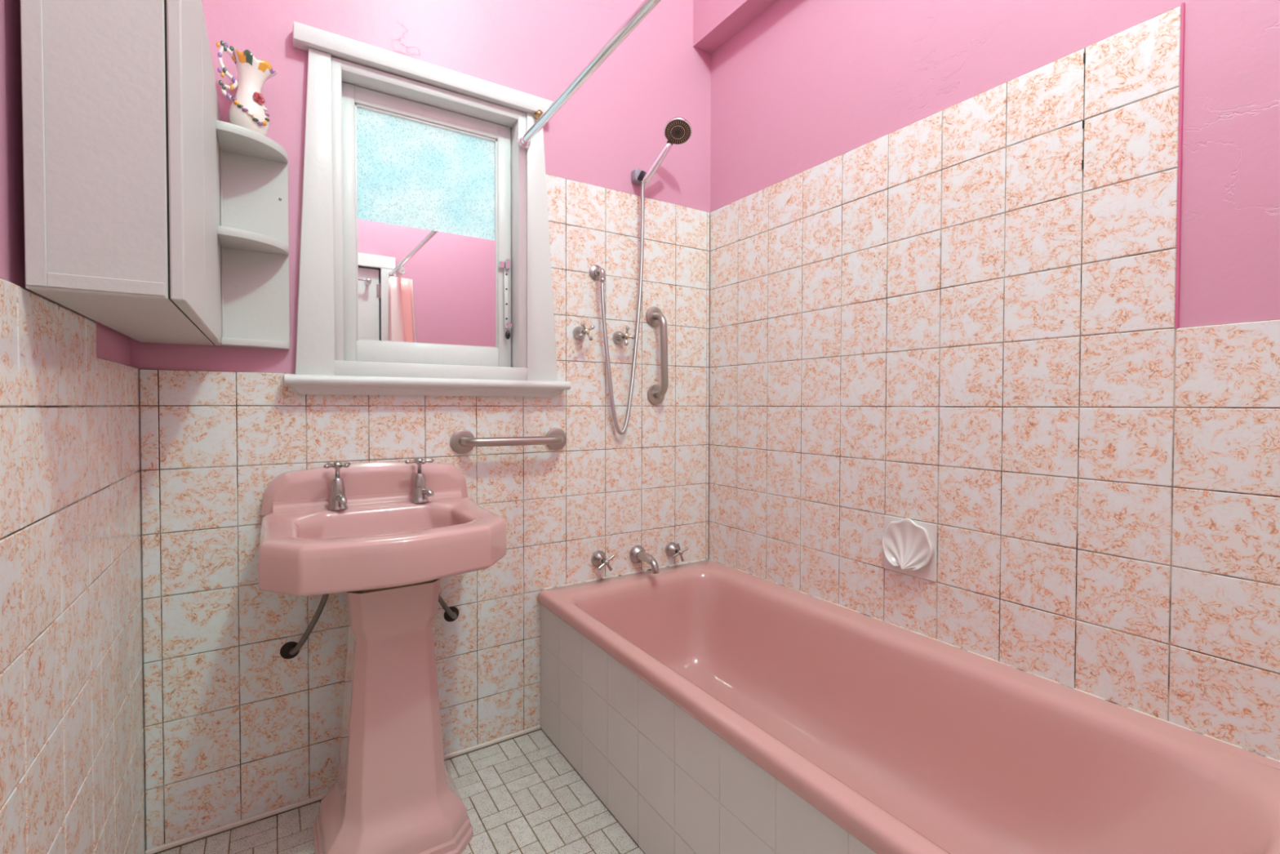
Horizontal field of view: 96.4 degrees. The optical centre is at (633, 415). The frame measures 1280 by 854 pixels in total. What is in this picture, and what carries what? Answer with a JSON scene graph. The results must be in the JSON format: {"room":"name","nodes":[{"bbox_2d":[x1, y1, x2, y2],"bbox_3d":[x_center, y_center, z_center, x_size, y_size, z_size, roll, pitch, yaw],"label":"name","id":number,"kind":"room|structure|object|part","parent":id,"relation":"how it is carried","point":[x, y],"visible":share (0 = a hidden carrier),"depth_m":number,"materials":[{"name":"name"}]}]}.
{"room":"bathroom","nodes":[
{"label":"bathroom","id":0,"kind":"room"},
{"bbox_2d":[0,0,145,853],"bbox_3d":[-0.647,-0.566,0.382,0.150,3.250,2.158,-1,1,-32],"label":"wall","id":1,"kind":"structure","parent":0,"point":[72,762],"depth_m":0.84,"materials":[{"name":"beige tile"}]},
{"bbox_2d":[20,0,222,346],"bbox_3d":[-0.889,-0.460,1.061,0.158,0.588,0.736,-1,1,-32],"label":"upper cabinet","id":2,"kind":"object","parent":1,"relation":"attached to","point":[121,108],"visible":0.98,"depth_m":0.77,"materials":[{"name":"grey wood"}]},
{"bbox_3d":[-0.702,-0.456,0.746,0.136,0.584,0.002,-1,1,-32],"label":"frame","id":3,"kind":"part","parent":2,"relation":"part of","materials":[{"name":"white wood"}]},
{"bbox_3d":[-0.712,-0.457,0.913,0.016,0.588,0.290,-1,1,-32],"label":"door","id":4,"kind":"part","parent":2,"relation":"part of","materials":[{"name":"white wood"}]},
{"bbox_3d":[-0.870,-0.462,1.163,0.016,0.588,0.298,-1,1,-32],"label":"door","id":5,"kind":"part","parent":2,"relation":"part of","materials":[{"name":"white wood"}]},
{"bbox_3d":[-0.989,-0.465,1.349,0.014,0.588,0.142,-1,1,-32],"label":"filler panel","id":6,"kind":"part","parent":2,"relation":"part of","materials":[{"name":"white wood"}]},
{"bbox_2d":[153,728,644,853],"bbox_3d":[0.105,1.090,0.967,2.019,0.080,2.330,-1,1,-32],"label":"floor","id":7,"kind":"structure","parent":0,"point":[520,794],"depth_m":1.48,"materials":[{"name":"tile"}]},
{"bbox_2d":[312,577,473,853],"bbox_3d":[-0.600,0.706,1.419,0.336,0.668,0.332,-1,1,-32],"label":"pedestal","id":8,"kind":"object","parent":7,"relation":"on","point":[394,791],"visible":0.88,"depth_m":1.34,"materials":[{"name":"pink ceramic"}]},
{"bbox_2d":[258,461,506,595],"bbox_3d":[-0.606,0.252,1.403,0.524,0.240,0.480,-1,1,-32],"label":"basin","id":9,"kind":"object","parent":8,"relation":"on","point":[383,539],"visible":0.98,"depth_m":1.35,"materials":[{"name":"pink ceramic"}]},
{"bbox_2d":[323,461,351,510],"bbox_3d":[-0.769,0.181,1.484,0.060,0.122,0.073,0,1,-23],"label":"tap","id":10,"kind":"object","parent":9,"relation":"on","point":[338,500],"visible":1,"depth_m":1.48,"materials":[{"name":"silver metal"}]},
{"bbox_3d":[-0.772,0.141,1.489,0.059,0.043,0.059,0,1,-23],"label":"cross handle","id":11,"kind":"part","parent":10,"relation":"part of","materials":[{"name":"silver metal"}]},
{"bbox_2d":[404,457,434,502],"bbox_3d":[-0.592,0.179,1.598,0.075,0.122,0.060,0,1,7],"label":"tap","id":12,"kind":"object","parent":9,"relation":"on","point":[420,493],"visible":1,"depth_m":1.58,"materials":[{"name":"silver metal"}]},
{"bbox_3d":[-0.599,0.140,1.598,0.059,0.043,0.059,0,1,7],"label":"cross handle","id":13,"kind":"part","parent":12,"relation":"part of","materials":[{"name":"silver metal"}]},
{"bbox_2d":[540,604,876,853],"bbox_3d":[0.153,0.836,1.182,0.026,0.419,1.690,-1,1,-32],"label":"surround","id":14,"kind":"object","parent":7,"relation":"on","point":[673,784],"visible":0.9,"depth_m":1.31,"materials":[{"name":"white tile"}]},
{"bbox_2d":[537,559,1279,853],"bbox_3d":[0.440,0.756,1.359,0.725,0.341,1.686,-1,1,-32],"label":"bathtub","id":15,"kind":"object","parent":7,"relation":"on","point":[909,742],"visible":0.84,"depth_m":1.30,"materials":[{"name":"pink ceramic"}]},
{"bbox_2d":[131,0,711,850],"bbox_3d":[-0.472,-0.593,1.854,2.019,3.250,0.160,-1,1,-32],"label":"wall","id":16,"kind":"structure","parent":0,"point":[235,729],"depth_m":1.75,"materials":[{"name":"beige tile"}]},
{"bbox_2d":[215,120,289,349],"bbox_3d":[-0.925,-0.422,1.399,0.142,0.500,0.145,-1,1,-32],"label":"corner shelf","id":17,"kind":"object","parent":16,"relation":"attached to","point":[253,233],"visible":1,"depth_m":1.44,"materials":[{"name":"white wood"}]},
{"bbox_2d":[216,40,277,136],"bbox_3d":[-0.931,-0.780,1.386,0.097,0.215,0.090,0,1,7],"label":"jug","id":18,"kind":"object","parent":17,"relation":"on","point":[247,109],"visible":0.94,"depth_m":1.36,"materials":[{"name":"white ceramic"}]},
{"bbox_3d":[-0.965,-0.812,1.361,0.039,0.125,0.009,-1,1,-32],"label":"handle","id":19,"kind":"part","parent":18,"relation":"part of","materials":[{"name":"white ceramic"}]},
{"bbox_3d":[-0.922,-0.662,1.390,0.142,0.020,0.134,-1,1,-32],"label":"shelf","id":20,"kind":"part","parent":17,"relation":"part of","materials":[{"name":"white wood"}]},
{"bbox_3d":[-0.923,-0.424,1.394,0.142,0.019,0.134,-1,1,-32],"label":"shelf","id":21,"kind":"part","parent":17,"relation":"part of","materials":[{"name":"white wood"}]},
{"bbox_3d":[-0.947,-0.181,1.435,0.142,0.017,0.046,-1,1,-32],"label":"shelf","id":22,"kind":"part","parent":17,"relation":"part of","materials":[{"name":"white wood"}]},
{"bbox_2d":[280,593,328,658],"bbox_3d":[-0.852,0.499,1.497,0.146,0.284,0.038,0,1,4],"label":"pipe","id":23,"kind":"object","parent":16,"relation":"attached to","point":[289,650],"visible":0.74,"depth_m":1.49,"materials":[{"name":"grey metal"}]},
{"bbox_2d":[145,724,541,853],"bbox_3d":[-0.732,1.030,1.621,1.003,0.012,0.008,-1,1,-32],"label":"baseboard","id":24,"kind":"structure","parent":16,"relation":"attached to","point":[189,838],"depth_m":1.49,"materials":[{"name":"tile"}]},
{"bbox_2d":[261,461,467,515],"bbox_3d":[-0.724,0.189,1.589,0.524,0.122,0.036,-1,1,-32],"label":"backsplash","id":25,"kind":"structure","parent":16,"relation":"attached to","point":[366,477],"depth_m":1.56,"materials":[{"name":"pink ceramic"}]},
{"bbox_2d":[438,594,458,622],"bbox_3d":[-0.567,0.493,1.675,0.042,0.264,0.151,1,1,23],"label":"pipe","id":26,"kind":"object","parent":16,"relation":"attached to","point":[451,613],"visible":0.59,"depth_m":1.70,"materials":[{"name":"grey metal"}]},
{"bbox_2d":[284,0,661,396],"bbox_3d":[-0.066,-0.519,0.893,0.799,0.952,2.201,-1,1,-32],"label":"window","id":27,"kind":"structure","parent":16,"relation":"in","point":[390,137],"depth_m":1.68,"materials":[{"name":"white paint"}]},
{"bbox_3d":[-0.849,-0.533,1.516,0.092,0.857,0.025,-1,1,-32],"label":"architrave","id":28,"kind":"part","parent":27,"relation":"part of","materials":[{"name":"white paint"}]},
{"bbox_3d":[-0.576,-0.986,1.669,0.720,0.050,0.044,-1,1,-32],"label":"head architrave","id":29,"kind":"part","parent":27,"relation":"part of","materials":[{"name":"white paint"}]},
{"bbox_3d":[-0.622,-0.549,1.742,0.412,0.668,0.004,-1,1,-32],"label":"glass","id":30,"kind":"part","parent":27,"relation":"part of","materials":[{"name":"blue glass"}]},
{"bbox_3d":[-0.617,-0.543,1.744,0.492,0.776,0.037,-1,1,-32],"label":"sash","id":31,"kind":"part","parent":27,"relation":"part of","materials":[{"name":"white paint"}]},
{"bbox_2d":[357,218,495,346],"bbox_3d":[-0.618,-0.390,1.739,0.411,0.344,0.008,-1,1,-32],"label":"mirror","id":32,"kind":"object","parent":27,"relation":"attached to","point":[415,285],"visible":1,"depth_m":1.73,"materials":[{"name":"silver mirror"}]},
{"bbox_3d":[-0.561,-0.096,1.682,0.799,0.027,0.066,-1,1,-32],"label":"sill","id":33,"kind":"part","parent":27,"relation":"part of","materials":[{"name":"white paint"}]},
{"bbox_3d":[-0.564,-0.071,1.687,0.775,0.024,0.039,-1,1,-32],"label":"sill moulding","id":34,"kind":"part","parent":27,"relation":"part of","materials":[{"name":"white paint"}]},
{"bbox_3d":[-0.617,-0.535,1.746,0.550,0.854,0.168,-1,1,-32],"label":"frame","id":35,"kind":"part","parent":27,"relation":"part of","materials":[{"name":"white paint"}]},
{"bbox_3d":[-0.405,-0.259,1.839,0.017,0.029,0.016,-1,1,-32],"label":"stay knob","id":36,"kind":"part","parent":27,"relation":"part of","materials":[{"name":"black plastic"}]},
{"bbox_2d":[534,110,543,119],"bbox_3d":[-0.294,-0.954,1.821,0.042,0.028,0.022,-1,1,-32],"label":"hook","id":37,"kind":"object","parent":27,"relation":"attached to","point":[539,113],"visible":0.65,"depth_m":1.81,"materials":[{"name":"gold metal"}]},
{"bbox_3d":[-0.302,-0.538,1.861,0.107,0.857,0.025,-1,1,-32],"label":"architrave","id":38,"kind":"part","parent":27,"relation":"part of","materials":[{"name":"white paint"}]},
{"bbox_3d":[0.179,-0.845,0.938,0.042,0.046,2.025,-1,1,-31],"label":"shower rail","id":39,"kind":"part","parent":27,"relation":"part of","materials":[{"name":"white metal"}]},
{"bbox_2d":[449,427,566,453],"bbox_3d":[-0.372,0.079,1.792,0.384,0.077,0.074,-1,1,-32],"label":"grab rail","id":40,"kind":"object","parent":16,"relation":"attached to","point":[462,441],"visible":1,"depth_m":1.74,"materials":[{"name":"silver metal"}]},
{"bbox_2d":[572,322,595,341],"bbox_3d":[-0.169,-0.279,1.917,0.060,0.060,0.067,-1,1,-32],"label":"tap","id":41,"kind":"object","parent":16,"relation":"attached to","point":[579,332],"visible":1,"depth_m":1.91,"materials":[{"name":"silver metal"}]},
{"bbox_2d":[589,264,605,281],"bbox_3d":[-0.116,-0.487,1.952,0.054,0.065,0.057,-1,1,-32],"label":"wall outlet","id":42,"kind":"object","parent":16,"relation":"attached to","point":[597,273],"visible":1,"depth_m":1.96,"materials":[{"name":"silver metal"}]},
{"bbox_2d":[591,550,614,570],"bbox_3d":[-0.106,0.499,1.972,0.066,0.066,0.067,-1,1,-32],"label":"tap","id":43,"kind":"object","parent":16,"relation":"attached to","point":[598,558],"visible":1,"depth_m":1.97,"materials":[{"name":"silver metal"}]},
{"bbox_3d":[-0.098,0.499,1.958,0.066,0.066,0.030,-1,1,-32],"label":"cross handle","id":44,"kind":"part","parent":43,"relation":"part of","materials":[{"name":"silver metal"}]},
{"bbox_2d":[612,326,635,346],"bbox_3d":[-0.037,-0.276,2.000,0.068,0.068,0.067,-1,1,-32],"label":"tap","id":45,"kind":"object","parent":16,"relation":"attached to","point":[619,337],"visible":1,"depth_m":1.99,"materials":[{"name":"silver metal"}]},
{"bbox_2d":[542,558,708,590],"bbox_3d":[-0.003,0.571,2.077,0.703,0.008,0.009,-1,1,-32],"label":"trim","id":46,"kind":"structure","parent":16,"relation":"attached to","point":[624,574],"depth_m":2.04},
{"bbox_2d":[631,168,646,186],"bbox_3d":[0.026,-0.852,2.037,0.042,0.059,0.069,-1,1,-32],"label":"bracket","id":47,"kind":"object","parent":16,"relation":"attached to","point":[637,175],"visible":0.88,"depth_m":2.03,"materials":[{"name":"grey plastic"}]},
{"bbox_2d":[637,170,646,182],"bbox_3d":[0.033,-0.844,2.025,0.044,0.044,0.035,0,1,11],"label":"holder","id":48,"kind":"object","parent":47,"relation":"attached to","point":[641,174],"depth_m":2.01,"materials":[{"name":"plastic"}]},
{"bbox_2d":[629,544,658,573],"bbox_3d":[0.046,0.509,2.030,0.066,0.074,0.132,-1,1,-32],"label":"spout","id":49,"kind":"object","parent":16,"relation":"attached to","point":[637,553],"visible":1,"depth_m":2.04,"materials":[{"name":"silver metal"}]},
{"bbox_2d":[600,116,692,434],"bbox_3d":[0.041,-0.478,1.995,0.318,1.090,0.101,0,1,-5],"label":"shower","id":50,"kind":"object","parent":16,"relation":"attached to","point":[677,131],"visible":1,"depth_m":2.00,"materials":[{"name":"silver metal"}]},
{"bbox_3d":[0.081,-0.888,2.010,0.117,0.146,0.029,0,1,14],"label":"handle","id":51,"kind":"part","parent":50,"relation":"part of","materials":[{"name":"silver metal"}]},
{"bbox_2d":[645,306,668,404],"bbox_3d":[0.097,-0.220,2.082,0.082,0.362,0.074,-1,1,-32],"label":"grab rail","id":52,"kind":"object","parent":16,"relation":"attached to","point":[655,317],"visible":1,"depth_m":2.06,"materials":[{"name":"silver metal"}]},
{"bbox_2d":[665,542,688,561],"bbox_3d":[0.159,0.506,2.139,0.070,0.070,0.067,-1,1,-32],"label":"tap","id":53,"kind":"object","parent":16,"relation":"attached to","point":[673,549],"visible":1,"depth_m":2.14,"materials":[{"name":"silver metal"}]},
{"bbox_3d":[0.167,0.506,2.126,0.070,0.070,0.030,-1,1,-32],"label":"cross handle","id":54,"kind":"part","parent":53,"relation":"part of","materials":[{"name":"silver metal"}]},
{"bbox_2d":[708,0,1279,760],"bbox_3d":[0.933,-0.582,1.380,0.151,3.250,2.158,-1,1,-32],"label":"wall","id":55,"kind":"structure","parent":0,"point":[1002,276],"depth_m":1.31,"materials":[{"name":"tile"}]},
{"bbox_2d":[693,0,777,53],"bbox_3d":[0.814,-1.803,1.341,0.088,0.807,2.058,-1,1,-32],"label":"ceiling beam","id":56,"kind":"structure","parent":55,"relation":"attached to","point":[715,22],"depth_m":2.09,"materials":[{"name":"pink paint"}]},
{"bbox_2d":[881,515,937,582],"bbox_3d":[0.732,0.354,1.540,0.035,0.155,0.151,-1,1,-32],"label":"soap dish","id":57,"kind":"object","parent":55,"relation":"attached to","point":[908,545],"visible":1,"depth_m":1.53,"materials":[{"name":"white ceramic"}]},
{"bbox_2d":[709,559,1279,761],"bbox_3d":[0.748,0.583,1.550,0.005,0.005,1.686,-1,1,-32],"label":"trim","id":58,"kind":"structure","parent":55,"relation":"attached to","point":[709,559],"depth_m":1.27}
]}

